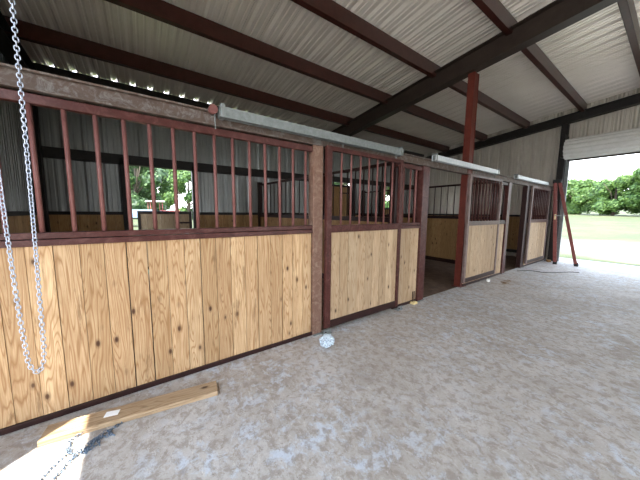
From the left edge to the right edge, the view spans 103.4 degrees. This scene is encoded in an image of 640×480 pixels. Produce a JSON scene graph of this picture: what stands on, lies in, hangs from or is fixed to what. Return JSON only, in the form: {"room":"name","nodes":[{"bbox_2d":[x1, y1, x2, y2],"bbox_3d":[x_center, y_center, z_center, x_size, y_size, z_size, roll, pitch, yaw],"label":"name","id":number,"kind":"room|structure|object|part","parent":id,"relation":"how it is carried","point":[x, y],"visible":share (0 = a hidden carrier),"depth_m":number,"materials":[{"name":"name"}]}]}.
{"room":"farm building","nodes":[
{"label":"farm building","id":0,"kind":"room"},
{"bbox_2d":[0,52,34,210],"bbox_3d":[-2.146,-1.146,0.090,0.042,5.320,11.230,-4,8,-35],"label":"wall","id":1,"kind":"structure","parent":0,"point":[12,157],"depth_m":4.05,"materials":[{"name":"grey metal"}]},
{"bbox_2d":[0,211,38,232],"bbox_3d":[-3.976,0.386,3.016,0.080,1.440,4.400,-4,8,-35],"label":"wainscot","id":2,"kind":"structure","parent":1,"relation":"attached to","point":[19,221],"depth_m":3.91,"materials":[{"name":"brown wood"}]},
{"bbox_3d":[-3.970,-0.297,2.941,0.080,0.065,4.400,-4,8,-35],"label":"cap rail","id":3,"kind":"part","parent":2,"relation":"part of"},
{"bbox_2d":[37,106,414,229],"bbox_3d":[-0.343,-1.448,8.216,12.320,4.170,0.017,-4,8,-35],"label":"wall","id":4,"kind":"structure","parent":0,"point":[80,126],"depth_m":5.96,"materials":[{"name":"grey metal"}]},
{"bbox_2d":[119,159,200,277],"bbox_3d":[-3.651,-0.480,5.919,1.490,2.550,0.150,-4,8,-35],"label":"door frame","id":5,"kind":"structure","parent":4,"relation":"in","point":[121,161],"depth_m":5.54,"materials":[{"name":"black metal"}]},
{"bbox_2d":[137,211,191,268],"bbox_3d":[-3.761,0.000,6.212,1.160,1.410,0.056,-1,7,-16],"label":"door","id":6,"kind":"structure","parent":5,"relation":"attached to","point":[165,219],"depth_m":6.14,"materials":[{"name":"brown wood"}]},
{"bbox_2d":[41,146,413,187],"bbox_3d":[-0.305,-1.994,8.108,12.200,0.240,0.090,-4,8,-35],"label":"trim","id":7,"kind":"structure","parent":4,"relation":"attached to","point":[47,152],"depth_m":5.84,"materials":[{"name":"black metal"}]},
{"bbox_2d":[32,62,423,156],"bbox_3d":[-0.303,-3.416,7.968,12.200,0.218,0.050,-4,8,-35],"label":"trim","id":8,"kind":"structure","parent":4,"relation":"attached to","point":[40,67],"depth_m":5.25,"materials":[{"name":"metal"}]},
{"bbox_2d":[48,211,411,278],"bbox_3d":[-0.318,-0.165,8.306,12.200,1.440,0.100,-4,8,-35],"label":"wainscot","id":9,"kind":"structure","parent":4,"relation":"attached to","point":[60,221],"depth_m":5.36,"materials":[{"name":"brown wood"}]},
{"bbox_3d":[-4.780,-0.544,5.107,1.280,0.065,0.100,-4,8,-35],"label":"cap rail","id":10,"kind":"part","parent":9,"relation":"part of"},
{"bbox_3d":[-1.519,-0.766,7.387,3.710,0.065,0.100,-4,8,-35],"label":"cap rail","id":11,"kind":"part","parent":9,"relation":"part of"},
{"bbox_2d":[323,178,354,215],"bbox_3d":[0.605,-0.799,8.890,1.490,2.610,0.150,-4,8,-35],"label":"window","id":12,"kind":"structure","parent":4,"relation":"in","point":[335,180],"depth_m":9.06,"materials":[{"name":"black metal"}]},
{"bbox_2d":[332,184,349,215],"bbox_3d":[0.560,-0.752,8.959,1.230,2.380,0.056,-4,8,-35],"label":"door","id":13,"kind":"structure","parent":12,"relation":"attached to","point":[336,187],"depth_m":8.99,"materials":[{"name":"brown wood"}]},
{"bbox_2d":[378,182,389,214],"bbox_3d":[2.761,-0.981,10.394,0.960,2.680,0.150,-4,8,-35],"label":"window","id":14,"kind":"structure","parent":4,"relation":"in","point":[387,183],"depth_m":10.03,"materials":[{"name":"black metal"}]},
{"bbox_2d":[0,255,639,479],"bbox_3d":[0.440,1.314,2.033,20.100,0.150,11.550,-4,8,-35],"label":"floor","id":15,"kind":"structure","parent":0,"point":[536,375],"depth_m":1.95,"materials":[{"name":"concrete"}]},
{"bbox_2d":[24,105,50,231],"bbox_3d":[-5.175,-0.889,4.677,0.200,3.550,0.200,-4,8,-35],"label":"support column","id":16,"kind":"structure","parent":15,"relation":"on","point":[34,108],"depth_m":4.61,"materials":[{"name":"black metal"}]},
{"bbox_2d":[40,421,122,479],"bbox_3d":[-1.465,1.264,1.548,0.242,0.030,0.529,2,7,15],"label":"pile","id":17,"kind":"object","parent":15,"relation":"on","point":[95,439],"visible":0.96,"depth_m":1.53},
{"bbox_2d":[37,381,217,446],"bbox_3d":[-1.300,1.225,1.835,1.027,0.038,0.140,-3,7,-26],"label":"wooden plank","id":18,"kind":"object","parent":15,"relation":"on","point":[67,429],"visible":1,"depth_m":1.78,"materials":[{"name":"brown wood"}]},
{"bbox_2d":[103,409,119,417],"bbox_3d":[-1.452,1.210,1.766,0.080,0.002,0.050,-2,7,-20],"label":"paper tag","id":19,"kind":"object","parent":18,"relation":"on","point":[115,412],"visible":1,"depth_m":1.76,"materials":[{"name":"white paper"}]},
{"bbox_2d":[0,88,312,435],"bbox_3d":[-1.374,0.136,2.007,3.112,2.165,0.064,-4,8,-35],"label":"panel","id":20,"kind":"object","parent":15,"relation":"on","point":[255,291],"visible":0.98,"depth_m":1.97,"materials":[{"name":"brown wood"}]},
{"bbox_3d":[-1.381,0.591,2.055,3.105,1.180,0.024,-4,8,-35],"label":"board panel","id":21,"kind":"part","parent":20,"relation":"part of","materials":[{"name":"brown wood"}]},
{"bbox_3d":[-1.382,1.192,2.121,3.112,0.040,0.050,-4,8,-35],"label":"rail","id":22,"kind":"part","parent":20,"relation":"part of","materials":[{"name":"metal"}]},
{"bbox_3d":[-1.366,-0.910,1.893,3.112,0.060,0.050,-4,8,-35],"label":"rail","id":23,"kind":"part","parent":20,"relation":"part of","materials":[{"name":"red metal"}]},
{"bbox_3d":[-1.373,-0.036,1.988,3.112,0.088,0.064,-4,8,-35],"label":"rail","id":24,"kind":"part","parent":20,"relation":"part of","materials":[{"name":"red metal"}]},
{"bbox_2d":[308,145,322,335],"bbox_3d":[-0.048,0.037,2.939,0.130,2.180,0.135,-4,8,-35],"label":"post","id":25,"kind":"object","parent":15,"relation":"on","point":[315,203],"visible":0.8,"depth_m":2.89,"materials":[{"name":"brown wood"}]},
{"bbox_2d":[324,149,324,212],"bbox_3d":[0.218,-1.257,8.447,0.200,3.550,0.200,-4,8,-35],"label":"support column","id":26,"kind":"structure","parent":15,"relation":"on","point":[324,149],"depth_m":8.36,"materials":[{"name":"black metal"}]},
{"bbox_2d":[321,328,331,334],"bbox_3d":[0.071,1.096,3.047,0.120,0.055,0.086,-4,8,-35],"label":"floor guide","id":27,"kind":"object","parent":15,"relation":"on","point":[328,331],"visible":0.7,"depth_m":3.02,"materials":[{"name":"metal"}]},
{"bbox_2d":[319,333,334,347],"bbox_3d":[0.076,1.083,2.729,0.179,0.148,0.174,-4,8,-35],"label":"plastic","id":28,"kind":"object","parent":15,"relation":"on","point":[326,340],"visible":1,"depth_m":2.69,"materials":[{"name":"white plastic"}]},
{"bbox_2d":[257,162,398,308],"bbox_3d":[-0.287,-0.264,5.474,0.102,2.280,4.405,-5,8,-40],"label":"wall","id":29,"kind":"structure","parent":15,"relation":"on","point":[272,219],"depth_m":4.71,"materials":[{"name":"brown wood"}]},
{"bbox_3d":[-1.675,-0.457,7.108,0.100,2.280,0.100,-5,8,-40],"label":"post","id":30,"kind":"part","parent":29,"relation":"part of","materials":[{"name":"metal"}]},
{"bbox_3d":[-0.299,0.079,5.506,0.024,1.090,4.401,-5,8,-40],"label":"board panel","id":31,"kind":"part","parent":29,"relation":"part of","materials":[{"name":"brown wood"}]},
{"bbox_3d":[-0.278,-1.325,5.356,0.050,0.045,4.405,-5,8,-40],"label":"rail","id":32,"kind":"part","parent":29,"relation":"part of","materials":[{"name":"metal"}]},
{"bbox_3d":[-0.285,-0.495,5.448,0.070,0.075,4.405,-5,8,-40],"label":"rail","id":33,"kind":"part","parent":29,"relation":"part of","materials":[{"name":"wood"}]},
{"bbox_3d":[1.100,-0.072,3.839,0.100,2.280,0.100,-5,8,-40],"label":"post","id":34,"kind":"part","parent":29,"relation":"part of","materials":[{"name":"metal"}]},
{"bbox_2d":[390,163,422,308],"bbox_3d":[1.330,-0.048,3.897,0.600,2.165,0.064,-4,8,-35],"label":"panel","id":35,"kind":"object","parent":15,"relation":"on","point":[409,234],"visible":0.63,"depth_m":3.94,"materials":[{"name":"brown wood"}]},
{"bbox_3d":[1.322,1.008,4.011,0.600,0.040,0.050,-4,8,-35],"label":"rail","id":36,"kind":"part","parent":35,"relation":"part of","materials":[{"name":"metal"}]},
{"bbox_3d":[1.325,0.406,3.946,0.598,1.180,0.024,-4,8,-35],"label":"board panel","id":37,"kind":"part","parent":35,"relation":"part of","materials":[{"name":"brown wood"}]},
{"bbox_3d":[1.338,-1.095,3.783,0.600,0.060,0.050,-4,8,-35],"label":"rail","id":38,"kind":"part","parent":35,"relation":"part of","materials":[{"name":"red metal"}]},
{"bbox_3d":[1.331,-0.221,3.878,0.600,0.088,0.064,-4,8,-35],"label":"rail","id":39,"kind":"part","parent":35,"relation":"part of","materials":[{"name":"red metal"}]},
{"bbox_2d":[410,291,416,304],"bbox_3d":[1.506,0.924,4.054,0.100,0.202,0.075,-4,8,-35],"label":"floor guide","id":40,"kind":"object","parent":15,"relation":"on","point":[413,302],"depth_m":4.05,"materials":[{"name":"metal"}]},
{"bbox_2d":[412,166,429,301],"bbox_3d":[1.633,-0.081,4.150,0.170,2.180,0.195,-4,8,-35],"label":"post","id":41,"kind":"object","parent":15,"relation":"on","point":[423,177],"visible":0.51,"depth_m":4.07,"materials":[{"name":"red metal"}]},
{"bbox_2d":[0,62,552,190],"bbox_3d":[2.298,-1.264,4.438,12.120,0.120,0.086,-4,8,-35],"label":"header beam","id":42,"kind":"structure","parent":41,"relation":"on","point":[34,81],"depth_m":1.91,"materials":[{"name":"brown wood"}]},
{"bbox_2d":[208,103,403,156],"bbox_3d":[0.106,-1.108,2.817,2.520,0.207,0.087,-4,8,-35],"label":"door track","id":43,"kind":"object","parent":42,"relation":"attached to","point":[224,113],"visible":1,"depth_m":2.52,"materials":[{"name":"grey metal"}]},
{"bbox_2d":[323,143,403,328],"bbox_3d":[0.611,-0.093,3.291,1.345,2.235,0.045,-4,8,-35],"label":"sliding door","id":44,"kind":"structure","parent":42,"relation":"attached to","point":[362,261],"depth_m":3.24,"materials":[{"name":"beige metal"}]},
{"bbox_3d":[0.608,0.975,3.413,1.210,0.085,0.045,-4,8,-35],"label":"rail","id":45,"kind":"part","parent":44,"relation":"part of","materials":[{"name":"metal"}]},
{"bbox_3d":[0.610,0.405,3.352,1.208,1.060,0.024,-4,8,-35],"label":"board panel","id":46,"kind":"part","parent":44,"relation":"part of","materials":[{"name":"brown wood"}]},
{"bbox_3d":[0.618,-0.164,3.287,1.210,0.085,0.045,-4,8,-35],"label":"rail","id":47,"kind":"part","parent":44,"relation":"part of","materials":[{"name":"red metal"}]},
{"bbox_3d":[0.626,-1.060,3.188,1.210,0.050,0.045,-4,8,-35],"label":"rail","id":48,"kind":"part","parent":44,"relation":"part of","materials":[{"name":"red metal"}]},
{"bbox_2d":[432,153,499,174],"bbox_3d":[2.783,-1.372,4.678,2.420,0.113,0.087,-4,8,-35],"label":"door track","id":49,"kind":"object","parent":42,"relation":"attached to","point":[435,157],"visible":1,"depth_m":4.46,"materials":[{"name":"silver metal"}]},
{"bbox_2d":[461,170,502,282],"bbox_3d":[3.375,-0.297,5.221,1.470,2.205,0.045,-4,8,-35],"label":"sliding door","id":50,"kind":"structure","parent":49,"relation":"hanging from","point":[480,237],"depth_m":5.17,"materials":[{"name":"wood"}]},
{"bbox_3d":[3.372,0.756,5.341,1.335,0.085,0.045,-4,8,-35],"label":"rail","id":51,"kind":"part","parent":50,"relation":"part of","materials":[{"name":"metal"}]},
{"bbox_3d":[3.374,0.202,5.282,1.333,1.030,0.024,-4,8,-35],"label":"board panel","id":52,"kind":"part","parent":50,"relation":"part of","materials":[{"name":"brown wood"}]},
{"bbox_3d":[3.382,-0.352,5.219,1.335,0.085,0.045,-4,8,-35],"label":"rail","id":53,"kind":"part","parent":50,"relation":"part of","materials":[{"name":"red metal"}]},
{"bbox_3d":[3.390,-1.249,5.120,1.335,0.050,0.045,-4,8,-35],"label":"rail","id":54,"kind":"part","parent":50,"relation":"part of","materials":[{"name":"red metal"}]},
{"bbox_2d":[514,174,549,185],"bbox_3d":[5.627,-1.568,6.666,2.490,0.108,0.087,-4,8,-35],"label":"door track","id":55,"kind":"object","parent":42,"relation":"attached to","point":[516,176],"visible":0.98,"depth_m":6.46,"materials":[{"name":"silver metal"}]},
{"bbox_2d":[524,183,550,263],"bbox_3d":[6.227,-0.491,7.215,1.560,2.205,0.045,-4,8,-35],"label":"sliding door","id":56,"kind":"structure","parent":55,"relation":"hanging from","point":[537,228],"depth_m":7.17,"materials":[{"name":"wood"}]},
{"bbox_3d":[6.223,0.562,7.335,1.425,0.085,0.045,-4,8,-35],"label":"rail","id":57,"kind":"part","parent":56,"relation":"part of","materials":[{"name":"metal"}]},
{"bbox_3d":[6.225,0.008,7.275,1.421,1.030,0.024,-4,8,-35],"label":"board panel","id":58,"kind":"part","parent":56,"relation":"part of","materials":[{"name":"brown wood"}]},
{"bbox_3d":[6.233,-0.546,7.213,1.425,0.085,0.045,-4,8,-35],"label":"rail","id":59,"kind":"part","parent":56,"relation":"part of","materials":[{"name":"red metal"}]},
{"bbox_3d":[6.242,-1.443,7.114,1.425,0.050,0.045,-4,8,-35],"label":"rail","id":60,"kind":"part","parent":56,"relation":"part of","materials":[{"name":"red metal"}]},
{"bbox_2d":[361,182,496,263],"bbox_3d":[2.837,-0.481,7.695,0.100,2.280,4.420,-4,8,-35],"label":"wall","id":61,"kind":"structure","parent":15,"relation":"on","point":[441,237],"depth_m":6.99,"materials":[{"name":"brown wood"}]},
{"bbox_3d":[1.595,-0.686,9.450,0.100,2.280,0.100,-4,8,-35],"label":"post","id":62,"kind":"part","parent":61,"relation":"part of","materials":[{"name":"metal"}]},
{"bbox_3d":[2.824,-0.138,7.728,0.024,1.090,4.416,-4,8,-35],"label":"board panel","id":63,"kind":"part","parent":61,"relation":"part of","materials":[{"name":"brown wood"}]},
{"bbox_3d":[2.839,-0.713,7.669,0.070,0.075,4.420,-4,8,-35],"label":"rail","id":64,"kind":"part","parent":61,"relation":"part of","materials":[{"name":"wood"}]},
{"bbox_3d":[2.846,-1.542,7.578,0.050,0.045,4.420,-4,8,-35],"label":"rail","id":65,"kind":"part","parent":61,"relation":"part of","materials":[{"name":"metal"}]},
{"bbox_3d":[2.828,0.453,7.798,0.060,0.100,4.420,-4,8,-35],"label":"rail","id":66,"kind":"part","parent":61,"relation":"part of","materials":[{"name":"metal"}]},
{"bbox_3d":[4.078,-0.277,5.939,0.100,2.280,0.100,-4,8,-35],"label":"post","id":67,"kind":"part","parent":61,"relation":"part of","materials":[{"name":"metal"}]},
{"bbox_2d":[452,71,479,287],"bbox_3d":[2.820,-1.069,4.883,0.230,4.005,0.180,-4,8,-35],"label":"support column","id":68,"kind":"structure","parent":15,"relation":"on","point":[473,78],"depth_m":4.79,"materials":[{"name":"red metal"}]},
{"bbox_2d":[331,0,619,136],"bbox_3d":[3.392,-3.239,3.712,0.190,1.465,11.130,-4,8,-35],"label":"rafter","id":69,"kind":"object","parent":68,"relation":"on","point":[557,15],"visible":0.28,"depth_m":4.39,"materials":[{"name":"black metal"}]},
{"bbox_2d":[3,15,448,151],"bbox_3d":[0.346,-3.414,7.038,12.200,0.228,0.088,-4,8,-35],"label":"roof beam","id":70,"kind":"structure","parent":69,"relation":"on","point":[27,31],"depth_m":4.81,"materials":[{"name":"brown metal"}]},
{"bbox_2d":[105,0,487,140],"bbox_3d":[1.158,-3.421,5.877,12.200,0.228,0.088,-4,8,-35],"label":"roof beam","id":71,"kind":"structure","parent":69,"relation":"on","point":[160,10],"depth_m":4.31,"materials":[{"name":"brown metal"}]},
{"bbox_2d":[291,0,529,128],"bbox_3d":[1.872,-3.426,4.855,12.200,0.228,0.088,-4,8,-35],"label":"roof beam","id":72,"kind":"structure","parent":69,"relation":"on","point":[331,11],"depth_m":4.30,"materials":[{"name":"brown metal"}]},
{"bbox_2d":[471,0,586,111],"bbox_3d":[2.620,-3.432,3.784,12.200,0.228,0.088,-4,8,-35],"label":"beam","id":73,"kind":"structure","parent":69,"relation":"on","point":[494,10],"depth_m":4.76,"materials":[{"name":"brown metal"}]},
{"bbox_2d":[617,0,639,75],"bbox_3d":[3.264,-3.438,2.861,12.200,0.228,0.088,-4,8,-35],"label":"beam","id":74,"kind":"structure","parent":69,"relation":"on","point":[627,9],"depth_m":4.12,"materials":[{"name":"brown metal"}]},
{"bbox_2d":[462,177,507,285],"bbox_3d":[3.605,-0.203,5.487,1.840,2.165,0.064,-4,8,-35],"label":"panel","id":75,"kind":"object","parent":15,"relation":"on","point":[502,222],"visible":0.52,"depth_m":5.69,"materials":[{"name":"brown wood"}]},
{"bbox_3d":[3.597,0.853,5.601,1.840,0.040,0.050,-4,8,-35],"label":"rail","id":76,"kind":"part","parent":75,"relation":"part of","materials":[{"name":"metal"}]},
{"bbox_3d":[3.599,0.252,5.536,1.836,1.180,0.024,-4,8,-35],"label":"board panel","id":77,"kind":"part","parent":75,"relation":"part of","materials":[{"name":"brown wood"}]},
{"bbox_3d":[3.613,-1.250,5.373,1.840,0.060,0.050,-4,8,-35],"label":"rail","id":78,"kind":"part","parent":75,"relation":"part of","materials":[{"name":"metal"}]},
{"bbox_2d":[500,182,511,273],"bbox_3d":[4.433,-0.268,6.071,0.170,2.180,0.135,-4,8,-35],"label":"post","id":79,"kind":"object","parent":15,"relation":"on","point":[508,189],"visible":0.57,"depth_m":6.00,"materials":[{"name":"red metal"}]},
{"bbox_2d":[515,186,530,267],"bbox_3d":[5.452,-0.337,6.783,0.200,2.180,0.135,-4,8,-35],"label":"post","id":80,"kind":"object","parent":15,"relation":"on","point":[526,189],"visible":0.99,"depth_m":6.73,"materials":[{"name":"metal"}]},
{"bbox_2d":[523,187,546,266],"bbox_3d":[6.323,-0.389,7.387,1.917,2.165,0.064,-4,8,-35],"label":"panel","id":81,"kind":"object","parent":15,"relation":"on","point":[530,187],"visible":0.24,"depth_m":7.10,"materials":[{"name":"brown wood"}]},
{"bbox_3d":[6.318,0.066,7.437,1.915,1.180,0.024,-4,8,-35],"label":"board panel","id":82,"kind":"part","parent":81,"relation":"part of","materials":[{"name":"brown wood"}]},
{"bbox_3d":[6.315,0.668,7.501,1.917,0.040,0.050,-4,8,-35],"label":"rail","id":83,"kind":"part","parent":81,"relation":"part of","materials":[{"name":"metal"}]},
{"bbox_2d":[543,191,551,259],"bbox_3d":[7.150,-0.454,7.982,0.115,2.180,0.115,-4,8,-35],"label":"post","id":84,"kind":"object","parent":15,"relation":"on","point":[551,191],"visible":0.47,"depth_m":7.95,"materials":[{"name":"metal"}]},
{"bbox_2d":[521,270,578,272],"bbox_3d":[5.741,0.803,6.357,1.458,0.010,0.173,1,6,7],"label":"power cord","id":85,"kind":"object","parent":15,"relation":"on","point":[521,270],"visible":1,"depth_m":6.32,"materials":[{"name":"rubber"}]},
{"bbox_2d":[547,123,569,260],"bbox_3d":[7.267,-1.386,7.720,0.210,4.092,0.210,-4,8,-35],"label":"support column","id":86,"kind":"structure","parent":15,"relation":"on","point":[565,128],"depth_m":7.65,"materials":[{"name":"black metal"}]},
{"bbox_2d":[424,93,639,158],"bbox_3d":[7.795,-3.563,6.787,0.190,1.353,11.130,-4,8,-35],"label":"rafter","id":87,"kind":"object","parent":86,"relation":"on","point":[633,100],"visible":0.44,"depth_m":7.67,"materials":[{"name":"black metal"}]},
{"bbox_2d":[552,179,577,266],"bbox_3d":[7.068,-0.504,7.283,0.715,2.430,0.400,7,9,44],"label":"stepladder","id":88,"kind":"object","parent":15,"relation":"on","point":[555,182],"visible":1,"depth_m":7.22,"materials":[{"name":"metal"}]},
{"bbox_3d":[6.793,-0.494,7.314,0.255,2.400,0.028,7,9,44],"label":"rail","id":89,"kind":"part","parent":88,"relation":"part of","materials":[{"name":"red metal"}]},
{"bbox_3d":[7.004,-0.475,7.152,0.604,2.400,0.028,7,9,44],"label":"rail","id":90,"kind":"part","parent":88,"relation":"part of","materials":[{"name":"red metal"}]},
{"bbox_2d":[0,0,639,153],"bbox_3d":[3.006,-3.577,3.261,12.650,1.194,11.525,-4,8,-35],"label":"ceiling","id":91,"kind":"structure","parent":0,"point":[594,54],"depth_m":4.73,"materials":[{"name":"white metal"}]},
{"bbox_2d":[0,0,46,373],"bbox_3d":[-1.845,-0.454,0.857,1.172,2.331,0.067,-4,8,-35],"label":"chain","id":92,"kind":"object","parent":91,"relation":"hanging from","point":[12,4],"visible":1,"depth_m":1.20,"materials":[{"name":"silver metal"}]},
{"bbox_2d":[133,209,639,273],"bbox_3d":[40.102,-3.217,27.977,122.000,4.116,160.000,-4,8,-35],"label":"ground","id":93,"kind":"structure","parent":0,"point":[615,239],"depth_m":14.44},
{"bbox_2d":[132,209,151,217],"bbox_3d":[-16.265,-1.877,21.418,6.500,1.450,2.000,-3,7,-29],"label":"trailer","id":94,"kind":"object","parent":93,"relation":"on","point":[134,211],"visible":0.02,"depth_m":20.86,"materials":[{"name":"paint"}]},
{"bbox_2d":[129,166,168,208],"bbox_3d":[-26.628,-8.546,36.042,8.666,11.282,7.766,2,6,10],"label":"tree","id":95,"kind":"object","parent":93,"relation":"on","point":[137,191],"visible":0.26,"depth_m":36.00,"materials":[{"name":"green plant"}]},
{"bbox_2d":[139,168,173,210],"bbox_3d":[-28.376,-9.063,43.100,7.914,10.586,7.958,0,6,-6],"label":"tree","id":96,"kind":"object","parent":93,"relation":"on","point":[166,186],"visible":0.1,"depth_m":42.13,"materials":[{"name":"green plant"}]},
{"bbox_2d":[145,200,174,210],"bbox_3d":[-15.778,-2.769,25.483,1.820,2.270,2.950,6,9,43],"label":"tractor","id":97,"kind":"object","parent":93,"relation":"on","point":[148,200],"visible":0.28,"depth_m":24.90,"materials":[{"name":"metal"}]},
{"bbox_2d":[162,169,192,218],"bbox_3d":[-18.250,-6.923,35.217,6.111,8.530,6.201,-4,8,-35],"label":"tree","id":98,"kind":"object","parent":93,"relation":"on","point":[183,177],"visible":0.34,"depth_m":34.13,"materials":[{"name":"green plant"}]},
{"bbox_2d":[385,187,389,207],"bbox_3d":[9.998,-8.125,38.019,8.850,10.056,8.405,-1,7,-16],"label":"tree","id":99,"kind":"object","parent":93,"relation":"on","point":[387,188],"visible":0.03,"depth_m":36.85,"materials":[{"name":"green plant"}]},
{"bbox_2d":[566,177,596,213],"bbox_3d":[43.351,-7.258,41.892,5.237,6.425,5.717,-1,6,-14],"label":"tree","id":100,"kind":"object","parent":93,"relation":"on","point":[577,190],"visible":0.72,"depth_m":41.17,"materials":[{"name":"green plant"}]},
{"bbox_2d":[586,174,639,215],"bbox_3d":[43.432,-6.367,36.716,5.398,6.018,6.081,0,6,-9],"label":"tree","id":101,"kind":"object","parent":93,"relation":"on","point":[605,193],"visible":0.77,"depth_m":36.86,"materials":[{"name":"green plant"}]},
{"bbox_2d":[618,161,639,208],"bbox_3d":[43.771,-7.092,31.946,6.498,8.715,7.233,2,6,10],"label":"tree","id":102,"kind":"object","parent":93,"relation":"on","point":[630,199],"visible":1,"depth_m":33.69,"materials":[{"name":"green plant"}]},
{"bbox_2d":[424,88,639,258],"bbox_3d":[7.904,-1.831,7.116,0.042,5.320,11.230,-4,8,-35],"label":"wall","id":103,"kind":"structure","parent":0,"point":[535,156],"depth_m":8.43,"materials":[{"name":"grey metal"}]},
{"bbox_2d":[428,214,544,252],"bbox_3d":[5.926,-0.358,9.930,0.080,1.300,4.400,-4,8,-35],"label":"wainscot","id":104,"kind":"structure","parent":103,"relation":"attached to","point":[513,227],"depth_m":8.82,"materials":[{"name":"brown wood"}]},
{"bbox_3d":[5.932,-0.972,9.862,0.080,0.065,4.400,-4,8,-35],"label":"cap rail","id":105,"kind":"part","parent":104,"relation":"part of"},
{"bbox_3d":[5.921,0.238,9.996,0.080,0.100,4.400,-4,8,-35],"label":"rail","id":106,"kind":"part","parent":104,"relation":"part of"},
{"bbox_2d":[557,127,639,260],"bbox_3d":[8.430,-0.996,5.837,0.574,3.750,4.490,-4,8,-35],"label":"door","id":107,"kind":"structure","parent":103,"relation":"in","point":[623,142],"depth_m":6.84,"materials":[{"name":"white metal"}]},
{"bbox_3d":[7.412,-0.888,7.745,0.070,3.100,0.100,-4,8,-35],"label":"guide rail","id":108,"kind":"part","parent":107,"relation":"part of","materials":[{"name":"grey metal"}]},
{"bbox_3d":[1.169,-0.399,-4.264,0.260,4.650,0.200,-4,8,-35],"label":"support column","id":109,"kind":"structure","parent":0,"visible":0},
{"bbox_2d":[0,11,36,69],"bbox_3d":[-1.959,-2.898,-0.032,0.190,1.353,11.130,-4,8,-35],"label":"rafter","id":110,"kind":"object","parent":109,"relation":"on","point":[7,43],"visible":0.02,"depth_m":3.74,"materials":[{"name":"black metal"}]}
]}

